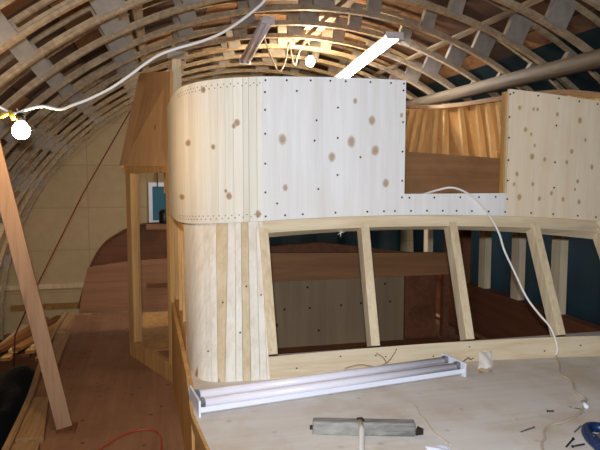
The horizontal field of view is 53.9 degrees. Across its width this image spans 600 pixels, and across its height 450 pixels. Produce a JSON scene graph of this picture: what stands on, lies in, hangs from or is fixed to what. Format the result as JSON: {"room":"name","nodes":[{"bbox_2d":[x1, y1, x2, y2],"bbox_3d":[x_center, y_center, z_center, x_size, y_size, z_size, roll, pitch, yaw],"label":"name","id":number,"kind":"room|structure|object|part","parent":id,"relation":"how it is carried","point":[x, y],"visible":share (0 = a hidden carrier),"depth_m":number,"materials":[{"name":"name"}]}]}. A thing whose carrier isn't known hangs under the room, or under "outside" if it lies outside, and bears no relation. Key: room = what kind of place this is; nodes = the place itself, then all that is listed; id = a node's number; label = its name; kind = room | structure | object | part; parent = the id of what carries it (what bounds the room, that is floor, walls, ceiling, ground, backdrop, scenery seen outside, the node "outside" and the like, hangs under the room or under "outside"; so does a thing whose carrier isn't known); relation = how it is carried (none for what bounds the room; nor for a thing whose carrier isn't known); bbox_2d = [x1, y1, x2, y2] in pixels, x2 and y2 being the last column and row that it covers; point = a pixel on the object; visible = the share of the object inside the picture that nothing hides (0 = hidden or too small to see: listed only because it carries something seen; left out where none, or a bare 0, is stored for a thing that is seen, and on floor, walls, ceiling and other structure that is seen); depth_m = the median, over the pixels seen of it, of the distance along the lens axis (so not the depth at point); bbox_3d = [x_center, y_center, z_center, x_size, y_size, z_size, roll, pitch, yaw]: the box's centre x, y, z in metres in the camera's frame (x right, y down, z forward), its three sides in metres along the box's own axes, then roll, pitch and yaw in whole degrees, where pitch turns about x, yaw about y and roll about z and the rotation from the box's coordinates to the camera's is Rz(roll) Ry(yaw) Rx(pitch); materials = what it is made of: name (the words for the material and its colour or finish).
{"room":"woodworking shop","nodes":[
{"label":"woodworking shop","id":0,"kind":"room"},
{"bbox_2d":[0,62,412,334],"bbox_3d":[-0.737,-0.478,9.107,7.600,3.966,0.080,-1,5,-13],"label":"wall","id":1,"kind":"structure","parent":0,"point":[100,214],"depth_m":8.51,"materials":[{"name":"beige wood"}]},
{"bbox_2d":[0,282,83,290],"bbox_3d":[-2.870,0.867,8.658,2.850,0.070,0.029,-1,5,-13],"label":"trim","id":2,"kind":"structure","parent":1,"relation":"attached to","point":[56,285],"depth_m":8.48,"materials":[{"name":"beige wood"}]},
{"bbox_2d":[11,302,78,310],"bbox_3d":[-2.798,1.159,8.705,2.700,0.080,0.019,-1,5,-13],"label":"trim","id":3,"kind":"structure","parent":1,"relation":"attached to","point":[74,304],"depth_m":8.52,"materials":[{"name":"brown wood"}]},
{"bbox_2d":[148,182,165,222],"bbox_3d":[-1.930,-0.322,8.775,0.620,0.620,0.039,-1,5,-13],"label":"window","id":4,"kind":"structure","parent":1,"relation":"in","point":[157,197],"depth_m":8.72,"materials":[{"name":"blue glass"}]},
{"bbox_3d":[-1.930,-0.323,8.785,0.515,0.500,0.018,-1,5,-13],"label":"pane","id":5,"kind":"part","parent":4,"relation":"part of","materials":[{"name":"teal glass"}]},
{"bbox_2d":[0,0,599,193],"bbox_3d":[0.595,0.000,3.493,7.659,4.030,11.700,-1,5,-13],"label":"ceiling","id":6,"kind":"structure","parent":0,"point":[579,25],"depth_m":5.63,"materials":[{"name":"wood"}]},
{"bbox_2d":[0,0,14,9],"bbox_3d":[0.680,0.030,3.134,7.524,3.893,0.060,-1,5,-13],"label":"rib","id":7,"kind":"object","parent":6,"relation":"attached to","point":[3,3],"visible":1,"depth_m":2.58,"materials":[{"name":"grey wood"}]},
{"bbox_2d":[263,0,340,74],"bbox_3d":[0.205,-1.979,5.424,0.072,0.092,7.150,-1,5,-13],"label":"roof purlin","id":8,"kind":"structure","parent":7,"relation":"attached to","point":[320,15],"depth_m":5.89,"materials":[{"name":"brown wood"}]},
{"bbox_2d":[265,0,356,75],"bbox_3d":[0.328,-1.975,5.453,0.075,0.094,7.150,-1,5,-13],"label":"roof purlin","id":9,"kind":"structure","parent":7,"relation":"attached to","point":[330,17],"depth_m":5.97,"materials":[{"name":"brown wood"}]},
{"bbox_2d":[0,60,325,339],"bbox_3d":[-0.636,-0.440,8.681,7.524,3.893,0.060,-1,5,-13],"label":"rib","id":10,"kind":"object","parent":6,"relation":"attached to","point":[7,258],"visible":0.25,"depth_m":8.01,"materials":[{"name":"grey wood"}]},
{"bbox_2d":[0,52,361,267],"bbox_3d":[-0.514,-0.396,8.167,7.524,3.893,0.060,-1,5,-13],"label":"rib","id":11,"kind":"object","parent":6,"relation":"attached to","point":[258,69],"visible":0.23,"depth_m":7.62,"materials":[{"name":"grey wood"}]},
{"bbox_2d":[0,44,417,239],"bbox_3d":[-0.394,-0.354,7.662,7.524,3.893,0.060,-1,5,-13],"label":"rib","id":12,"kind":"object","parent":6,"relation":"attached to","point":[25,185],"visible":0.32,"depth_m":7.19,"materials":[{"name":"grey wood"}]},
{"bbox_2d":[0,36,449,217],"bbox_3d":[-0.272,-0.310,7.149,7.524,3.893,0.060,-1,5,-13],"label":"rib","id":13,"kind":"object","parent":6,"relation":"attached to","point":[276,53],"visible":0.26,"depth_m":6.74,"materials":[{"name":"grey wood"}]},
{"bbox_2d":[3,26,470,182],"bbox_3d":[-0.153,-0.267,6.644,7.524,3.893,0.060,-1,5,-13],"label":"rib","id":14,"kind":"object","parent":6,"relation":"attached to","point":[411,76],"visible":0.44,"depth_m":6.34,"materials":[{"name":"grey wood"}]},
{"bbox_2d":[7,11,492,169],"bbox_3d":[-0.038,-0.226,6.159,7.524,3.893,0.060,-1,5,-13],"label":"rib","id":15,"kind":"object","parent":6,"relation":"attached to","point":[431,67],"visible":0.31,"depth_m":5.93,"materials":[{"name":"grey wood"}]},
{"bbox_2d":[127,0,148,70],"bbox_3d":[-1.379,-1.613,5.079,0.099,0.109,7.150,-1,5,-13],"label":"roof purlin","id":16,"kind":"structure","parent":15,"relation":"attached to","point":[136,13],"depth_m":4.69,"materials":[{"name":"brown wood"}]},
{"bbox_2d":[264,38,306,71],"bbox_3d":[-0.141,-1.728,6.019,0.466,0.342,0.043,-2,5,-20],"label":"loose wire","id":17,"kind":"object","parent":15,"relation":"hanging from","point":[288,43],"visible":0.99,"depth_m":6.00,"materials":[{"name":"beige plastic"}]},
{"bbox_2d":[306,40,314,66],"bbox_3d":[0.107,-1.785,6.110,0.096,0.278,0.101,-1,5,-13],"label":"light bulb","id":18,"kind":"object","parent":15,"relation":"hanging from","point":[310,61],"visible":1,"depth_m":6.09,"materials":[{"name":"white glass"}]},
{"bbox_3d":[0.107,-1.695,6.121,0.096,0.097,0.094,-1,5,-13],"label":"glass","id":19,"kind":"part","parent":18,"relation":"part of","materials":[{"name":"white glass"}]},
{"bbox_2d":[406,49,599,104],"bbox_3d":[1.769,-1.351,5.899,0.150,0.244,7.052,-1,5,-13],"label":"pole","id":20,"kind":"object","parent":15,"relation":"attached to","point":[590,60],"visible":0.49,"depth_m":5.10,"materials":[{"name":"beige wood"}]},
{"bbox_2d":[3,0,521,154],"bbox_3d":[0.082,-0.184,5.655,7.524,3.893,0.060,-1,5,-13],"label":"rib","id":21,"kind":"object","parent":6,"relation":"attached to","point":[454,58],"visible":0.48,"depth_m":5.37,"materials":[{"name":"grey wood"}]},
{"bbox_2d":[117,0,138,71],"bbox_3d":[-1.473,-1.564,5.061,0.100,0.110,7.150,-1,5,-13],"label":"roof purlin","id":22,"kind":"structure","parent":21,"relation":"attached to","point":[124,15],"depth_m":4.24,"materials":[{"name":"brown wood"}]},
{"bbox_2d":[239,16,274,64],"bbox_3d":[-0.425,-1.749,5.650,0.122,0.248,0.981,-2,5,-17],"label":"lamp","id":23,"kind":"object","parent":21,"relation":"hanging from","point":[266,22],"visible":1,"depth_m":5.54,"materials":[{"name":"white metal"}]},
{"bbox_3d":[-0.281,-1.800,5.186,0.122,0.066,0.020,-2,5,-17],"label":"plate","id":24,"kind":"part","parent":23,"relation":"part of","materials":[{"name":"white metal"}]},
{"bbox_2d":[0,0,563,139],"bbox_3d":[0.199,-0.142,5.161,7.524,3.893,0.060,-1,5,-13],"label":"rib","id":25,"kind":"object","parent":6,"relation":"attached to","point":[481,47],"visible":0.59,"depth_m":4.86,"materials":[{"name":"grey wood"}]},
{"bbox_2d":[365,0,543,77],"bbox_3d":[1.490,-1.814,5.743,0.055,0.045,7.150,-1,5,-13],"label":"roof purlin","id":26,"kind":"structure","parent":25,"relation":"attached to","point":[528,3],"depth_m":5.48,"materials":[{"name":"brown wood"}]},
{"bbox_2d":[0,0,599,113],"bbox_3d":[0.319,-0.099,4.656,7.524,3.893,0.060,-1,5,-13],"label":"rib","id":27,"kind":"object","parent":6,"relation":"attached to","point":[517,28],"visible":0.76,"depth_m":4.24,"materials":[{"name":"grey wood"}]},
{"bbox_2d":[0,0,599,87],"bbox_3d":[0.443,-0.054,4.133,7.524,3.893,0.060,-1,5,-13],"label":"rib","id":28,"kind":"object","parent":6,"relation":"attached to","point":[557,17],"visible":0.94,"depth_m":3.62,"materials":[{"name":"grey wood"}]},
{"bbox_2d":[0,0,599,53],"bbox_3d":[0.561,-0.013,3.638,7.524,3.893,0.060,-1,5,-13],"label":"rib","id":29,"kind":"object","parent":6,"relation":"attached to","point":[9,36],"visible":1,"depth_m":3.07,"materials":[{"name":"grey wood"}]},
{"bbox_2d":[1,118,68,143],"bbox_3d":[-2.431,-0.825,4.896,0.111,0.110,7.150,-1,5,-13],"label":"roof purlin","id":30,"kind":"structure","parent":29,"relation":"attached to","point":[6,121],"depth_m":5.75,"materials":[{"name":"brown wood"}]},
{"bbox_2d":[0,0,265,138],"bbox_3d":[-0.813,-0.992,2.823,1.877,1.167,0.765,-1,5,-13],"label":"light bulb","id":31,"kind":"object","parent":29,"relation":"hanging from","point":[20,129],"depth_m":2.79,"materials":[{"name":"white"}]},
{"bbox_2d":[16,112,24,121],"bbox_3d":[-1.298,-0.501,2.743,0.040,0.042,0.039,-1,5,-13],"label":"socket","id":32,"kind":"object","parent":31,"relation":"attached to","point":[20,117],"depth_m":2.73,"materials":[{"name":"black plastic"}]},
{"bbox_3d":[-1.298,-0.440,2.748,0.080,0.081,0.079,-1,5,-13],"label":"glass","id":33,"kind":"part","parent":31,"relation":"part of","materials":[{"name":"white glass"}]},
{"bbox_3d":[-0.813,-1.034,2.820,1.850,1.082,0.336,0,5,0],"label":"power cord","id":34,"kind":"part","parent":31,"relation":"part of","materials":[{"name":"white plastic"}]},
{"bbox_3d":[0.595,2.028,3.665,7.800,0.100,11.700,-1,5,-13],"label":"floor","id":35,"kind":"structure","parent":0,"visible":0},
{"bbox_2d":[0,365,34,449],"bbox_3d":[-2.497,1.623,4.237,1.039,0.566,3.513,-1,5,-13],"label":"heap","id":36,"kind":"object","parent":35,"relation":"on","point":[15,383],"visible":0.51,"depth_m":4.86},
{"bbox_2d":[0,351,37,371],"bbox_3d":[-3.112,1.596,6.977,1.080,0.199,0.120,-1,5,-13],"label":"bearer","id":37,"kind":"object","parent":35,"relation":"on","point":[29,361],"visible":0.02,"depth_m":6.88,"materials":[{"name":"brown wood"}]},
{"bbox_2d":[13,111,130,366],"bbox_3d":[-2.603,0.043,7.283,0.305,3.148,2.647,1,5,13],"label":"rope","id":38,"kind":"object","parent":35,"relation":"on","point":[129,111],"visible":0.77,"depth_m":6.67,"materials":[{"name":"brown"}]},
{"bbox_2d":[1,310,487,449],"bbox_3d":[0.479,1.495,4.025,4.682,0.909,5.340,-1,5,-13],"label":"deck","id":39,"kind":"object","parent":35,"relation":"on","point":[110,394],"visible":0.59,"depth_m":3.79,"materials":[{"name":"brown wood"}]},
{"bbox_2d":[56,422,77,433],"bbox_3d":[-1.315,1.146,3.333,0.095,0.012,0.120,-1,5,-13],"label":"pad","id":40,"kind":"object","parent":39,"relation":"on","point":[71,429],"visible":0.79,"depth_m":3.30,"materials":[{"name":"brown wood"}]},
{"bbox_2d":[0,140,71,429],"bbox_3d":[-1.518,0.187,3.219,0.472,1.932,0.054,-1,5,-9],"label":"plank","id":41,"kind":"object","parent":40,"relation":"on","point":[9,211],"visible":1,"depth_m":3.23,"materials":[{"name":"brown wood"}]},
{"bbox_2d":[98,429,161,449],"bbox_3d":[-0.844,1.164,3.078,0.395,0.009,0.453,1,5,10],"label":"extension cord","id":42,"kind":"object","parent":39,"relation":"on","point":[158,433],"visible":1,"depth_m":3.21,"materials":[{"name":"orange plastic"}]},
{"bbox_2d":[125,166,175,381],"bbox_3d":[-1.265,0.263,5.064,0.390,1.520,2.239,-1,5,-13],"label":"doorway frame","id":43,"kind":"object","parent":39,"relation":"on","point":[149,333],"visible":0.72,"depth_m":4.57,"materials":[{"name":"orange wood"}]},
{"bbox_3d":[-1.307,0.256,4.614,0.050,1.320,0.100,-4,6,-37],"label":"post","id":44,"kind":"part","parent":43,"relation":"part of","materials":[{"name":"orange wood"}]},
{"bbox_3d":[-1.315,0.309,4.736,0.070,1.445,0.040,-1,5,-13],"label":"post","id":45,"kind":"part","parent":43,"relation":"part of","materials":[{"name":"orange wood"}]},
{"bbox_3d":[-1.099,1.000,4.398,0.050,0.125,0.796,-4,6,-37],"label":"plate","id":46,"kind":"part","parent":43,"relation":"part of","materials":[{"name":"orange wood"}]},
{"bbox_3d":[-0.876,0.305,4.039,0.050,1.320,0.050,-4,6,-37],"label":"post","id":47,"kind":"part","parent":43,"relation":"part of","materials":[{"name":"orange wood"}]},
{"bbox_2d":[171,215,599,449],"bbox_3d":[0.205,0.378,5.474,2.785,1.302,5.540,-1,5,-13],"label":"wheelhouse","id":48,"kind":"object","parent":39,"relation":"on","point":[245,300],"visible":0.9,"depth_m":3.21,"materials":[{"name":"beige wood"}]},
{"bbox_2d":[78,222,167,313],"bbox_3d":[-1.444,0.435,6.258,1.759,0.936,0.130,-1,5,-13],"label":"bulkhead","id":49,"kind":"object","parent":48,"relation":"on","point":[105,287],"visible":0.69,"depth_m":6.17,"materials":[{"name":"brown wood"}]},
{"bbox_3d":[-1.095,0.009,6.284,1.050,0.060,0.030,-1,5,-13],"label":"rail","id":50,"kind":"part","parent":49,"relation":"part of","materials":[{"name":"brown wood"}]},
{"bbox_2d":[159,209,165,223],"bbox_3d":[-1.423,-0.091,6.208,0.120,0.150,0.117,-1,5,-13],"label":"canister","id":51,"kind":"object","parent":49,"relation":"on","point":[162,214],"visible":0.61,"depth_m":6.16,"materials":[{"name":"black plastic"}]},
{"bbox_3d":[-0.727,-0.053,3.598,0.047,0.122,0.761,-1,5,-17],"label":"plate","id":52,"kind":"part","parent":48,"relation":"part of","materials":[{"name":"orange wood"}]},
{"bbox_3d":[-0.701,0.583,3.541,0.042,0.101,0.989,-1,5,-15],"label":"sill","id":53,"kind":"part","parent":48,"relation":"part of","materials":[{"name":"orange wood"}]},
{"bbox_3d":[-0.159,0.318,2.853,0.045,0.590,0.302,-1,5,-13],"label":"window post","id":54,"kind":"part","parent":48,"relation":"part of","materials":[{"name":"brown wood"}]},
{"bbox_3d":[0.123,0.750,5.058,1.630,0.570,0.030,-1,5,-13],"label":"bulkhead panel","id":55,"kind":"part","parent":48,"relation":"part of","materials":[{"name":"grey wood"}]},
{"bbox_2d":[120,51,599,223],"bbox_3d":[0.272,-0.670,4.490,3.225,1.102,2.984,-1,5,-13],"label":"flybridge","id":56,"kind":"object","parent":48,"relation":"on","point":[283,147],"visible":1,"depth_m":3.04,"materials":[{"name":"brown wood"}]},
{"bbox_3d":[-1.071,-0.782,4.267,0.170,0.728,0.840,-4,6,-39],"label":"wing panel","id":57,"kind":"part","parent":56,"relation":"part of","materials":[{"name":"orange wood"}]},
{"bbox_3d":[-0.849,-0.675,4.093,0.062,0.975,0.040,-1,5,-13],"label":"wing post","id":58,"kind":"part","parent":56,"relation":"part of","materials":[{"name":"brown wood"}]},
{"bbox_3d":[0.560,-0.360,4.222,2.240,0.335,0.030,-1,5,-13],"label":"seat","id":59,"kind":"part","parent":56,"relation":"part of","materials":[{"name":"brown wood"}]},
{"bbox_3d":[0.761,-0.983,5.050,3.776,0.275,1.569,3,6,31],"label":"coaming rail","id":60,"kind":"part","parent":56,"relation":"part of","materials":[{"name":"brown wood"}]},
{"bbox_3d":[0.344,0.298,2.986,0.049,0.605,0.287,-1,5,-9],"label":"window post","id":61,"kind":"part","parent":48,"relation":"part of","materials":[{"name":"brown wood"}]},
{"bbox_3d":[0.823,0.648,2.943,1.995,0.116,0.156,-1,5,-10],"label":"window sill","id":62,"kind":"part","parent":48,"relation":"part of","materials":[{"name":"brown wood"}]},
{"bbox_3d":[0.833,0.290,3.099,0.050,0.602,0.284,-1,5,-13],"label":"window post","id":63,"kind":"part","parent":48,"relation":"part of","materials":[{"name":"brown wood"}]},
{"bbox_3d":[1.658,0.586,5.161,0.090,0.040,3.250,-1,5,-13],"label":"rail","id":64,"kind":"part","parent":48,"relation":"part of","materials":[{"name":"red wood"}]},
{"bbox_3d":[1.323,0.293,3.190,0.047,0.585,0.312,-1,5,-13],"label":"window post","id":65,"kind":"part","parent":48,"relation":"part of","materials":[{"name":"brown wood"}]},
{"bbox_3d":[1.736,0.303,3.245,0.055,0.561,0.352,-1,5,-13],"label":"window post","id":66,"kind":"part","parent":48,"relation":"part of","materials":[{"name":"brown wood"}]},
{"bbox_2d":[186,331,599,449],"bbox_3d":[0.965,0.985,2.349,2.722,0.503,1.950,-1,5,-13],"label":"foredeck","id":67,"kind":"object","parent":39,"relation":"on","point":[489,410],"visible":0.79,"depth_m":2.32,"materials":[{"name":"beige wood"}]},
{"bbox_2d":[189,352,465,417],"bbox_3d":[0.156,0.683,2.579,1.246,0.066,0.182,-2,5,-22],"label":"lamp","id":68,"kind":"object","parent":67,"relation":"on","point":[203,401],"visible":1,"depth_m":2.52,"materials":[{"name":"white metal"}]},
{"bbox_3d":[-0.418,0.702,2.350,0.008,0.066,0.182,-2,5,-22],"label":"plate","id":69,"kind":"part","parent":68,"relation":"part of","materials":[{"name":"white metal"}]},
{"bbox_3d":[0.731,0.663,2.808,0.008,0.066,0.182,-2,5,-22],"label":"plate","id":70,"kind":"part","parent":68,"relation":"part of","materials":[{"name":"white metal"}]},
{"bbox_2d":[310,417,422,449],"bbox_3d":[0.274,0.735,1.971,0.392,0.062,0.464,-1,5,-13],"label":"paint roller","id":71,"kind":"object","parent":67,"relation":"on","point":[362,427],"visible":1,"depth_m":2.11,"materials":[{"name":"grey metal"}]},
{"bbox_3d":[0.198,0.737,1.911,0.025,0.056,0.398,1,5,6],"label":"handle","id":72,"kind":"part","parent":71,"relation":"part of","materials":[{"name":"beige plastic"}]},
{"bbox_2d":[407,400,450,445],"bbox_3d":[0.480,0.742,2.234,0.023,0.005,0.411,-1,5,-9],"label":"string","id":73,"kind":"object","parent":67,"relation":"on","point":[407,400],"visible":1,"depth_m":2.20,"materials":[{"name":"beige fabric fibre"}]},
{"bbox_2d":[425,444,449,449],"bbox_3d":[0.472,0.758,1.986,0.078,0.016,0.070,-1,5,-13],"label":"scrap","id":74,"kind":"object","parent":67,"relation":"on","point":[440,446],"visible":1,"depth_m":2.00,"materials":[{"name":"white paper"}]},
{"bbox_2d":[476,351,492,372],"bbox_3d":[0.890,0.659,2.849,0.076,0.067,0.178,2,5,17],"label":"paper packet","id":75,"kind":"object","parent":67,"relation":"on","point":[485,358],"visible":1,"depth_m":2.85,"materials":[{"name":"beige paper"}]},
{"bbox_2d":[423,186,587,449],"bbox_3d":[0.963,0.265,2.726,0.822,0.868,1.804,-1,5,-13],"label":"power cord","id":76,"kind":"object","parent":67,"relation":"on","point":[584,402],"visible":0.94,"depth_m":3.05,"materials":[{"name":"beige plastic"}]},
{"bbox_2d":[571,443,584,447],"bbox_3d":[0.958,0.756,2.028,0.059,0.010,0.010,-2,5,-21],"label":"nail","id":77,"kind":"object","parent":67,"relation":"on","point":[572,446],"visible":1,"depth_m":2.02,"materials":[{"name":"grey metal"}]},
{"bbox_2d":[581,422,599,449],"bbox_3d":[1.054,0.735,2.053,0.170,0.041,0.176,-1,5,-13],"label":"tool","id":78,"kind":"object","parent":67,"relation":"on","point":[587,429],"visible":1,"depth_m":2.05,"materials":[{"name":"blue plastic"}]},
{"bbox_2d":[249,219,400,250],"bbox_3d":[0.104,0.325,9.075,3.052,2.280,0.122,-1,5,-13],"label":"tarpaulin","id":79,"kind":"object","parent":35,"relation":"on","point":[381,239],"visible":0.06,"depth_m":9.25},
{"bbox_2d":[413,229,599,325],"bbox_3d":[2.594,0.581,5.872,0.122,2.390,7.101,-1,5,-13],"label":"wall","id":80,"kind":"structure","parent":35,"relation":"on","point":[583,266],"depth_m":6.01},
{"bbox_3d":[-3.319,1.522,7.849,1.080,0.199,0.120,-1,5,-13],"label":"bearer","id":81,"kind":"object","parent":35,"relation":"on","visible":0},
{"bbox_2d":[0,348,16,360],"bbox_3d":[-3.442,1.439,7.398,0.100,0.038,1.601,-1,5,-10],"label":"board","id":82,"kind":"object","parent":81,"relation":"on","point":[7,356],"visible":0.36,"depth_m":6.65,"materials":[{"name":"orange wood"}]},
{"bbox_2d":[8,324,52,352],"bbox_3d":[-3.348,1.385,7.544,0.100,0.038,1.569,0,5,-4],"label":"board","id":83,"kind":"object","parent":82,"relation":"on","point":[9,350],"visible":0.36,"depth_m":6.77,"materials":[{"name":"beige wood"}]},
{"bbox_2d":[0,315,60,352],"bbox_3d":[-3.381,1.353,7.446,0.100,0.038,1.635,0,5,2],"label":"board","id":84,"kind":"object","parent":83,"relation":"on","point":[26,335],"visible":0.55,"depth_m":7.13,"materials":[{"name":"brown wood"}]},
{"bbox_2d":[0,324,28,353],"bbox_3d":[-3.616,1.447,7.306,0.100,0.038,1.586,-1,5,-10],"label":"board","id":85,"kind":"object","parent":81,"relation":"on","point":[21,327],"visible":0.33,"depth_m":7.77,"materials":[{"name":"beige wood"}]},
{"bbox_2d":[0,317,48,345],"bbox_3d":[-3.544,1.385,7.550,0.100,0.038,1.568,0,5,-4],"label":"board","id":86,"kind":"object","parent":85,"relation":"on","point":[27,328],"visible":0.36,"depth_m":7.51,"materials":[{"name":"brown wood"}]},
{"bbox_2d":[20,343,33,357],"bbox_3d":[-3.265,1.434,7.455,0.100,0.038,1.466,-1,5,-10],"label":"board","id":87,"kind":"object","parent":81,"relation":"on","point":[22,355],"visible":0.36,"depth_m":6.74,"materials":[{"name":"brown wood"}]},
{"bbox_3d":[-3.051,1.439,7.403,0.199,0.038,1.662,-1,5,-13],"label":"board","id":88,"kind":"object","parent":81,"relation":"on","visible":0},
{"bbox_2d":[25,346,35,353],"bbox_3d":[-3.145,1.390,7.486,0.100,0.038,1.488,0,5,-4],"label":"board","id":89,"kind":"object","parent":88,"relation":"on","point":[29,350],"visible":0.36,"depth_m":6.75,"materials":[{"name":"orange wood"}]},
{"bbox_2d":[12,322,56,350],"bbox_3d":[-3.210,1.352,7.452,0.100,0.038,1.466,0,5,2],"label":"board","id":90,"kind":"object","parent":89,"relation":"on","point":[29,341],"visible":0.36,"depth_m":6.90,"materials":[{"name":"brown wood"}]},
{"bbox_3d":[-2.967,1.379,7.618,0.364,0.038,1.662,-1,5,-13],"label":"board","id":91,"kind":"object","parent":88,"relation":"on","visible":0},
{"bbox_2d":[31,313,91,348],"bbox_3d":[-3.030,1.341,7.588,0.100,0.038,1.598,0,5,2],"label":"board","id":92,"kind":"object","parent":91,"relation":"on","point":[32,345],"visible":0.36,"depth_m":6.80,"materials":[{"name":"beige wood"}]},
{"bbox_3d":[0.656,-1.791,6.331,0.016,0.164,1.334,-1,5,-13],"label":"wire","id":93,"kind":"object","parent":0,"visible":0},
{"bbox_2d":[335,31,403,77],"bbox_3d":[0.659,-1.739,6.282,0.172,0.222,1.752,-1,5,-14],"label":"lamp","id":94,"kind":"object","parent":93,"relation":"hanging from","point":[389,38],"visible":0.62,"depth_m":5.94,"materials":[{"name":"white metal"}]},
{"bbox_3d":[0.873,-1.746,5.436,0.172,0.066,0.014,-1,5,-14],"label":"plate","id":95,"kind":"part","parent":94,"relation":"part of","materials":[{"name":"white metal"}]}
]}

